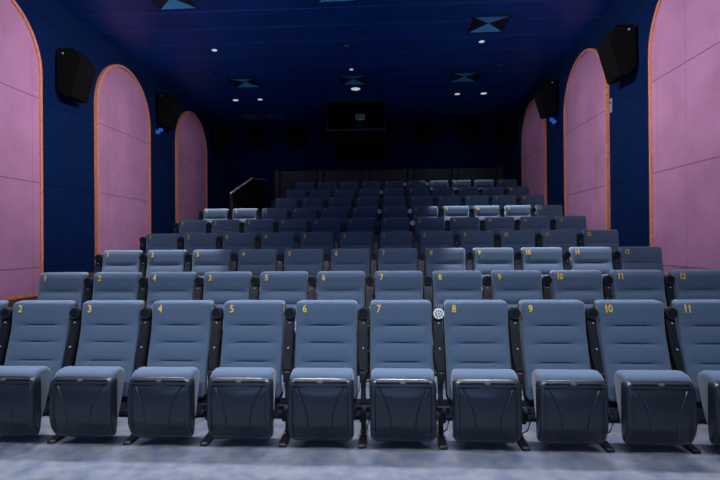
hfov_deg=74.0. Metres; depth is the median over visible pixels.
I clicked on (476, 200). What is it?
chair
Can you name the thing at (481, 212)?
chair
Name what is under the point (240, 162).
wall
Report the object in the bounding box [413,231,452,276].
chair
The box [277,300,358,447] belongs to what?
chair
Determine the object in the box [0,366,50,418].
seat cushion
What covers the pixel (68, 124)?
wall
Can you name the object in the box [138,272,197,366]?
chair
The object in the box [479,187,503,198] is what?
chair
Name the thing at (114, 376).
seat cushion
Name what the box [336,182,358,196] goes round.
chair
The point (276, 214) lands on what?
chair
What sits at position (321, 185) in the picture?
chair
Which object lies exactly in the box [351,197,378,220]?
chair
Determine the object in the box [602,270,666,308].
chair
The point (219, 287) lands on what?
chair
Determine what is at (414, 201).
chair
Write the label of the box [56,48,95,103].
wall speaker
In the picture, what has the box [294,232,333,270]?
chair
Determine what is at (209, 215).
chair
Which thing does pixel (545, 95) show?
wall speaker
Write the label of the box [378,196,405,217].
chair
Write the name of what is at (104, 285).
chair
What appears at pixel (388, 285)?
chair
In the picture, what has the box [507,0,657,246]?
wall
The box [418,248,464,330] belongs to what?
chair
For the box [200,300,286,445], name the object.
chair
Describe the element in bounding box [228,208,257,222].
chair
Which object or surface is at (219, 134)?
wall speaker
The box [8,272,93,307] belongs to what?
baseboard
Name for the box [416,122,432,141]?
speaker
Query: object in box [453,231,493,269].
chair
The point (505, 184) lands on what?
chair
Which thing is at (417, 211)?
chair
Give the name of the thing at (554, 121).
wall light
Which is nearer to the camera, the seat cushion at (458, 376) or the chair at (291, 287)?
the seat cushion at (458, 376)
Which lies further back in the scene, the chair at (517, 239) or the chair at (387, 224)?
the chair at (387, 224)
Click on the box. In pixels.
(355, 129)
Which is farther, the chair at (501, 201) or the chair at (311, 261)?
the chair at (501, 201)
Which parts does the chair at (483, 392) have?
armrest, support post, backrest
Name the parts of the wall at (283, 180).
panel, panel, panel, panel, panel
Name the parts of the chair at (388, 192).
backrest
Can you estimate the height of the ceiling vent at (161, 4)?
0.035 m
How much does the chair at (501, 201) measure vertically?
1.007 m
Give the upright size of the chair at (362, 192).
1.007 m
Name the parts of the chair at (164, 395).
armrest, backrest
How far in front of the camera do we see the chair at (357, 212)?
9.00 m
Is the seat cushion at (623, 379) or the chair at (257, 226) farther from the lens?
the chair at (257, 226)
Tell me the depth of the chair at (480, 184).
12.04 m
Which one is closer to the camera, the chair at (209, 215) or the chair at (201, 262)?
the chair at (201, 262)
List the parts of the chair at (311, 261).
armrest, backrest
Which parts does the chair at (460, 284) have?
armrest, backrest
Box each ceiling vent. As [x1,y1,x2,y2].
[151,0,198,9]
[227,77,261,87]
[240,113,266,120]
[263,113,287,119]
[317,0,357,2]
[338,74,367,84]
[449,71,480,82]
[467,14,511,32]
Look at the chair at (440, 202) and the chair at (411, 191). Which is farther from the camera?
the chair at (411, 191)
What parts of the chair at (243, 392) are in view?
armrest, backrest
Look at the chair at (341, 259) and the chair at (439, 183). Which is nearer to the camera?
the chair at (341, 259)
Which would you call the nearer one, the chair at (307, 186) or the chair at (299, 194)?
the chair at (299, 194)
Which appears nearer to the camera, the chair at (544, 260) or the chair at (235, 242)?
the chair at (544, 260)
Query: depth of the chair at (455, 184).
12.07 m
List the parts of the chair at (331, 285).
armrest, backrest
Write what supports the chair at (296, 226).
on the floor
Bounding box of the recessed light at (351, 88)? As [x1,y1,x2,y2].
[350,87,360,90]
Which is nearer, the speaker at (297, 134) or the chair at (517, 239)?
the chair at (517, 239)
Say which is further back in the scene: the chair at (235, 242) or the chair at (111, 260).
the chair at (235, 242)
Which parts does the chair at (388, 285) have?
armrest, backrest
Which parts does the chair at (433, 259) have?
armrest, backrest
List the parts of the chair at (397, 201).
backrest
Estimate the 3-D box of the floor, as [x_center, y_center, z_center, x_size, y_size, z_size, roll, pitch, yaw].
[-0.451,0.482,4.679,8.690,2.596,19.700,0,0,3]
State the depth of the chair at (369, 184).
12.19 m
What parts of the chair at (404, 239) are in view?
armrest, backrest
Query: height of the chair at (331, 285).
1.007 m
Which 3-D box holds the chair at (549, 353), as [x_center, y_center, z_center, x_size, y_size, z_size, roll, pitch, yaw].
[1.396,0.962,3.434,0.581,1.007,0.527,0,0,3]
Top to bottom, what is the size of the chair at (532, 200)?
1.007 m
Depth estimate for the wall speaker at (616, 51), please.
6.83 m
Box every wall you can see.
[15,0,221,272]
[221,116,506,210]
[274,167,503,200]
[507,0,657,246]
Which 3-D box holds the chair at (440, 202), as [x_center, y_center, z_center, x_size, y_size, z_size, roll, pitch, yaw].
[1.798,-0.419,9.790,0.581,1.007,0.527,0,0,3]
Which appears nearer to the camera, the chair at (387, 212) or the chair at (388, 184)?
the chair at (387, 212)
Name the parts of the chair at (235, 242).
armrest, backrest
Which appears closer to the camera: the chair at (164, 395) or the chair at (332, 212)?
the chair at (164, 395)
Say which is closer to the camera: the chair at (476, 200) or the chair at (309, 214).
the chair at (309, 214)
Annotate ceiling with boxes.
[54,0,617,121]
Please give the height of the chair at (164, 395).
1.007 m
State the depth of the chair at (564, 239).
6.68 m
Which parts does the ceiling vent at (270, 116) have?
grille plate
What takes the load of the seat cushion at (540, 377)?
on the chair at (549, 353)
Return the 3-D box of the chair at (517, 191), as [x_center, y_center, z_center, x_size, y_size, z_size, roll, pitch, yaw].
[3.572,-0.718,10.768,0.581,1.007,0.527,0,0,3]
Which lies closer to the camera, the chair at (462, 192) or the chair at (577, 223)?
the chair at (577, 223)
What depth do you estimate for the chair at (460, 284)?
4.64 m
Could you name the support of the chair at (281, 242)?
on the floor
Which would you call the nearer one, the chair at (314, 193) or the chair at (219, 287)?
the chair at (219, 287)
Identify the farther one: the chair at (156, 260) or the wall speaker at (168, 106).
the wall speaker at (168, 106)
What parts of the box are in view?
frame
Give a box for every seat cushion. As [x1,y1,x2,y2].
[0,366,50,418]
[54,366,124,418]
[132,367,199,413]
[210,367,275,401]
[290,368,353,380]
[371,368,434,380]
[451,369,517,386]
[532,369,603,414]
[614,370,690,419]
[697,370,719,424]
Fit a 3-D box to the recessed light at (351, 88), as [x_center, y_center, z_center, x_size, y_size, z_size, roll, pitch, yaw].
[-0.106,-3.680,11.634,0.275,0.018,0.275,0,0,3]
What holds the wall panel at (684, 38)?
attached to the wall at (629, 117)
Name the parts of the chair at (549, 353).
armrest, backrest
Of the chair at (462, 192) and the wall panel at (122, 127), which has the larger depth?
the chair at (462, 192)
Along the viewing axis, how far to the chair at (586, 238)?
6.65 m
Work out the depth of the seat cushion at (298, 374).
3.34 m
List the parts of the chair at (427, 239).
armrest, backrest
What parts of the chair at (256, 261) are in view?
armrest, backrest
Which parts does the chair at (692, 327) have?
armrest, backrest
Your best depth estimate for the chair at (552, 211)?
8.82 m
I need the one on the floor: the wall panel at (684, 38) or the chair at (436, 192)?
the chair at (436, 192)
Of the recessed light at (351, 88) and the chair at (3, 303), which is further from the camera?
the recessed light at (351, 88)
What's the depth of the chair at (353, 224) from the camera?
7.93 m
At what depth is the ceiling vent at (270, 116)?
14.10 m
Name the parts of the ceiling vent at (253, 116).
grille plate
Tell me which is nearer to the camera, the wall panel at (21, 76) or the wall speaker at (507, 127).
the wall panel at (21, 76)
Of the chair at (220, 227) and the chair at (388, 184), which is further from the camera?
the chair at (388, 184)
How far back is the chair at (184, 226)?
8.08 m
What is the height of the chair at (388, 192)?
1.007 m
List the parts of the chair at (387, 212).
armrest, backrest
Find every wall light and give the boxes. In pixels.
[154,128,162,133]
[550,118,557,123]
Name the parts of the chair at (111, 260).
armrest, backrest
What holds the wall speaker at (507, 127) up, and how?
attached to the wall at (629, 117)
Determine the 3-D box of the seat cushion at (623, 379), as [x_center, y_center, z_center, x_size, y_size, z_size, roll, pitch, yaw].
[2.009,1.108,3.288,0.438,0.416,0.180,0,0,3]
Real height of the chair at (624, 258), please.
1.007 m
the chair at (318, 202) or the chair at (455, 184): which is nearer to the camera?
the chair at (318, 202)
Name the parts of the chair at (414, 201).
backrest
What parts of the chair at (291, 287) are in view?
armrest, backrest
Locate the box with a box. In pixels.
[326,100,385,157]
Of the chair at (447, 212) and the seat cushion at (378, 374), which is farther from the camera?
the chair at (447, 212)
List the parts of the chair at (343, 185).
backrest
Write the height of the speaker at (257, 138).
0.520 m
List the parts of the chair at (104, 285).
armrest, backrest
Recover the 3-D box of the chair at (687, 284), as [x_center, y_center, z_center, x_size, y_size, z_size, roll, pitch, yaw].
[3.171,0.787,4.372,0.581,1.007,0.527,0,0,3]
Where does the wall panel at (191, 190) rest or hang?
attached to the wall at (68, 124)
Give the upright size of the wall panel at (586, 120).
3.902 m
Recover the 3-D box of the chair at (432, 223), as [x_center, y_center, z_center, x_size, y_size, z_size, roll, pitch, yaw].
[1.095,0.131,7.718,0.581,1.007,0.527,0,0,3]
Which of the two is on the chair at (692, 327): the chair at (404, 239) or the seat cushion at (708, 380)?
the seat cushion at (708, 380)
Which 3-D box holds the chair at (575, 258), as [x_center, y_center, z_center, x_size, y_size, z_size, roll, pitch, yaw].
[2.674,0.586,5.473,0.581,1.007,0.527,0,0,3]
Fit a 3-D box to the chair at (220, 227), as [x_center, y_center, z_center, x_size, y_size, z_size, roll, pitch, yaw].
[-2.320,0.158,7.902,0.581,1.007,0.527,0,0,3]
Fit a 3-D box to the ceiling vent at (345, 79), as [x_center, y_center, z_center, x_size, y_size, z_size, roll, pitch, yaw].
[-0.152,-3.673,10.955,0.630,0.035,0.620,0,0,3]
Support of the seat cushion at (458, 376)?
on the chair at (483, 392)
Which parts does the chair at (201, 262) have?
armrest, backrest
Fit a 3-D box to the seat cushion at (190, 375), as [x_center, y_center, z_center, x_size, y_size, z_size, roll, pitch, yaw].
[-1.406,1.135,3.471,0.438,0.416,0.180,0,0,3]
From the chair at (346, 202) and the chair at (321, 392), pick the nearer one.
the chair at (321, 392)
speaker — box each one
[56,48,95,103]
[156,92,180,129]
[211,123,227,150]
[248,128,265,146]
[289,126,305,144]
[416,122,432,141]
[499,116,515,144]
[533,79,557,118]
[597,23,636,84]
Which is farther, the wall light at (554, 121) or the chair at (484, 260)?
the wall light at (554, 121)
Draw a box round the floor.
[0,331,719,479]
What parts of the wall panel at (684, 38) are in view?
frame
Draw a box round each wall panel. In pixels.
[0,0,43,300]
[94,64,150,262]
[175,111,207,223]
[521,99,546,204]
[563,48,610,229]
[648,0,719,274]
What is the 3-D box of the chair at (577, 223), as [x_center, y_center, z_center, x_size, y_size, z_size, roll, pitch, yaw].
[3.372,0.113,7.596,0.581,1.007,0.527,0,0,3]
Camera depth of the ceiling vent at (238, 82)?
11.06 m
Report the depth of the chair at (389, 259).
5.74 m
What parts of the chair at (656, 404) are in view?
armrest, backrest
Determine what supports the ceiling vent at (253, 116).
in the ceiling
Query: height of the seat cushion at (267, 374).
0.416 m
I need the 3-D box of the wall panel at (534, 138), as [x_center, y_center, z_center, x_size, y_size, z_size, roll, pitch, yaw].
[4.229,-1.871,11.676,0.055,3.061,1.800,0,0,3]
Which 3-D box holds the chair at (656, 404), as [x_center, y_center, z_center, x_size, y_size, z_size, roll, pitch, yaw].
[1.965,0.957,3.403,0.581,1.007,0.527,0,0,3]
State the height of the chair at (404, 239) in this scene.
1.007 m
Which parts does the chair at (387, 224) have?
armrest, backrest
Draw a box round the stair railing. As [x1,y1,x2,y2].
[230,178,266,211]
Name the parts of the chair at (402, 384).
label plate, armrest, support post, backrest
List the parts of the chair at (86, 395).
armrest, backrest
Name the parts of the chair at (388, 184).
backrest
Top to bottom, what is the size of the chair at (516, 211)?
1.007 m
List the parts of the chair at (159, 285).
armrest, backrest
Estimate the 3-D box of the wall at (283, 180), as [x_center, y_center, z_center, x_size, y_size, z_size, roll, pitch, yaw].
[0.770,-1.383,13.262,6.340,1.174,0.100,0,0,3]
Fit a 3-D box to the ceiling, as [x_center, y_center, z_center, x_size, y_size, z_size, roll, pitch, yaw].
[-0.484,-3.760,4.694,8.690,0.100,19.700,0,0,3]
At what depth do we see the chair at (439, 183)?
12.10 m
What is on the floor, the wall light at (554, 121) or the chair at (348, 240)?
the chair at (348, 240)
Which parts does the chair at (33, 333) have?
armrest, backrest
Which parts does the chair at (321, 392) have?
support post, armrest, backrest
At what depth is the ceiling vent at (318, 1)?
7.35 m
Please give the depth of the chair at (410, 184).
12.13 m
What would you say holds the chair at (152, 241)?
on the floor
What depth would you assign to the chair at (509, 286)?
4.61 m
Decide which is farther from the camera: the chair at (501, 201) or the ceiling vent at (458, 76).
the ceiling vent at (458, 76)
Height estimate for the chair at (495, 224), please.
1.007 m
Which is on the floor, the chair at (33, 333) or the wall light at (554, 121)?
the chair at (33, 333)
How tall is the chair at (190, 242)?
1.007 m
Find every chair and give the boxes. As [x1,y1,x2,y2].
[0,300,10,326]
[0,300,77,435]
[37,272,89,307]
[47,300,145,443]
[75,272,143,362]
[93,250,143,278]
[123,300,215,444]
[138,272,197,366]
[139,233,179,254]
[139,250,187,278]
[173,220,207,236]
[177,233,217,254]
[184,249,232,292]
[194,271,252,366]
[199,209,228,222]
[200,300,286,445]
[206,219,240,243]
[216,233,255,270]
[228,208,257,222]
[230,249,277,299]
[239,219,273,236]
[250,271,308,372]
[255,232,294,270]
[257,208,287,232]
[271,198,297,218]
[273,219,306,248]
[277,249,323,299]
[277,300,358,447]
[282,190,306,207]
[287,208,316,230]
[292,182,313,191]
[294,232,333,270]
[297,197,324,218]
[306,189,330,207]
[307,218,340,248]
[308,271,365,375]
[314,182,335,196]
[317,207,346,226]
[323,248,370,277]
[324,197,351,209]
[331,189,354,199]
[333,232,372,254]
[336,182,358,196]
[341,218,374,235]
[347,207,376,234]
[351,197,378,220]
[355,189,379,206]
[355,300,436,448]
[359,181,380,191]
[365,271,422,381]
[370,248,417,299]
[373,231,412,270]
[375,218,409,248]
[377,207,407,231]
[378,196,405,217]
[379,188,403,207]
[381,181,402,190]
[403,181,425,197]
[404,188,428,208]
[406,196,432,215]
[408,206,437,234]
[410,217,443,247]
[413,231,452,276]
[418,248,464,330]
[423,270,482,373]
[426,180,447,190]
[429,188,453,198]
[432,300,521,449]
[433,196,459,213]
[438,206,468,230]
[444,217,478,247]
[448,180,470,192]
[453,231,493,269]
[454,187,478,205]
[461,195,487,208]
[465,247,513,297]
[469,206,499,230]
[471,180,493,189]
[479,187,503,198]
[479,217,514,234]
[482,270,542,368]
[488,195,515,208]
[494,179,516,188]
[494,230,534,254]
[500,205,530,221]
[504,187,528,197]
[508,300,608,450]
[513,247,562,276]
[514,216,550,234]
[516,195,544,208]
[531,205,562,219]
[535,230,576,253]
[542,270,603,308]
[550,216,586,234]
[563,247,612,276]
[577,230,618,251]
[585,300,696,452]
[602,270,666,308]
[612,246,664,275]
[664,269,719,306]
[664,299,719,453]
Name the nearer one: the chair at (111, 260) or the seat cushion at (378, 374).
the seat cushion at (378, 374)
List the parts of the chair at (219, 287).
armrest, backrest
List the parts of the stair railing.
infill panel, handrail, panel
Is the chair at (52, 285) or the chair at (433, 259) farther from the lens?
the chair at (433, 259)
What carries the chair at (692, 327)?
on the floor
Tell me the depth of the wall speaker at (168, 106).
10.50 m
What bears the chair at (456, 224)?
on the floor
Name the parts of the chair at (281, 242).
armrest, backrest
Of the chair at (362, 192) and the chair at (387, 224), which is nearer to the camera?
the chair at (387, 224)
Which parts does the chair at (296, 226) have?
armrest, backrest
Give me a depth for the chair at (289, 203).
10.12 m
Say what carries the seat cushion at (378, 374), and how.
on the chair at (402, 384)
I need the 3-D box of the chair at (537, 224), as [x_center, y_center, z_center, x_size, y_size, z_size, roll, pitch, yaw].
[2.803,0.118,7.627,0.581,1.007,0.527,0,0,3]
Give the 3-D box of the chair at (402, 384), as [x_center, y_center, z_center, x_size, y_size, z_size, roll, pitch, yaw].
[0.258,0.971,3.495,0.581,1.007,0.527,0,0,3]
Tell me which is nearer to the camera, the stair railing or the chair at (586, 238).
the chair at (586, 238)
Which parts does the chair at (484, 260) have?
armrest, backrest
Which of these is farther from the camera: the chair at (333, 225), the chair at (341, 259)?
the chair at (333, 225)
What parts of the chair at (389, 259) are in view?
armrest, backrest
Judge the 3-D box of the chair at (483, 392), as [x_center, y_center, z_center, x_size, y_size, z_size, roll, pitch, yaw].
[0.827,0.966,3.464,0.581,1.007,0.527,0,0,3]
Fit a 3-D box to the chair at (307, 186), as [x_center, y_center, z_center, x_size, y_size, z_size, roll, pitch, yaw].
[-1.472,-0.982,12.133,0.581,1.007,0.527,0,0,3]
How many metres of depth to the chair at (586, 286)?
4.58 m
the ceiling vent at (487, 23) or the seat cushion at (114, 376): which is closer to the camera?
the seat cushion at (114, 376)
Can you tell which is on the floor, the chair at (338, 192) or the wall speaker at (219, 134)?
the chair at (338, 192)
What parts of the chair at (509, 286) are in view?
armrest, backrest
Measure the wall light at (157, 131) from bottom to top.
0.169 m
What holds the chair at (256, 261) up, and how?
on the floor
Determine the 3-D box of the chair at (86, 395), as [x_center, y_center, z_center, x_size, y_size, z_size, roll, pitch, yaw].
[-2.019,0.989,3.617,0.581,1.007,0.527,0,0,3]

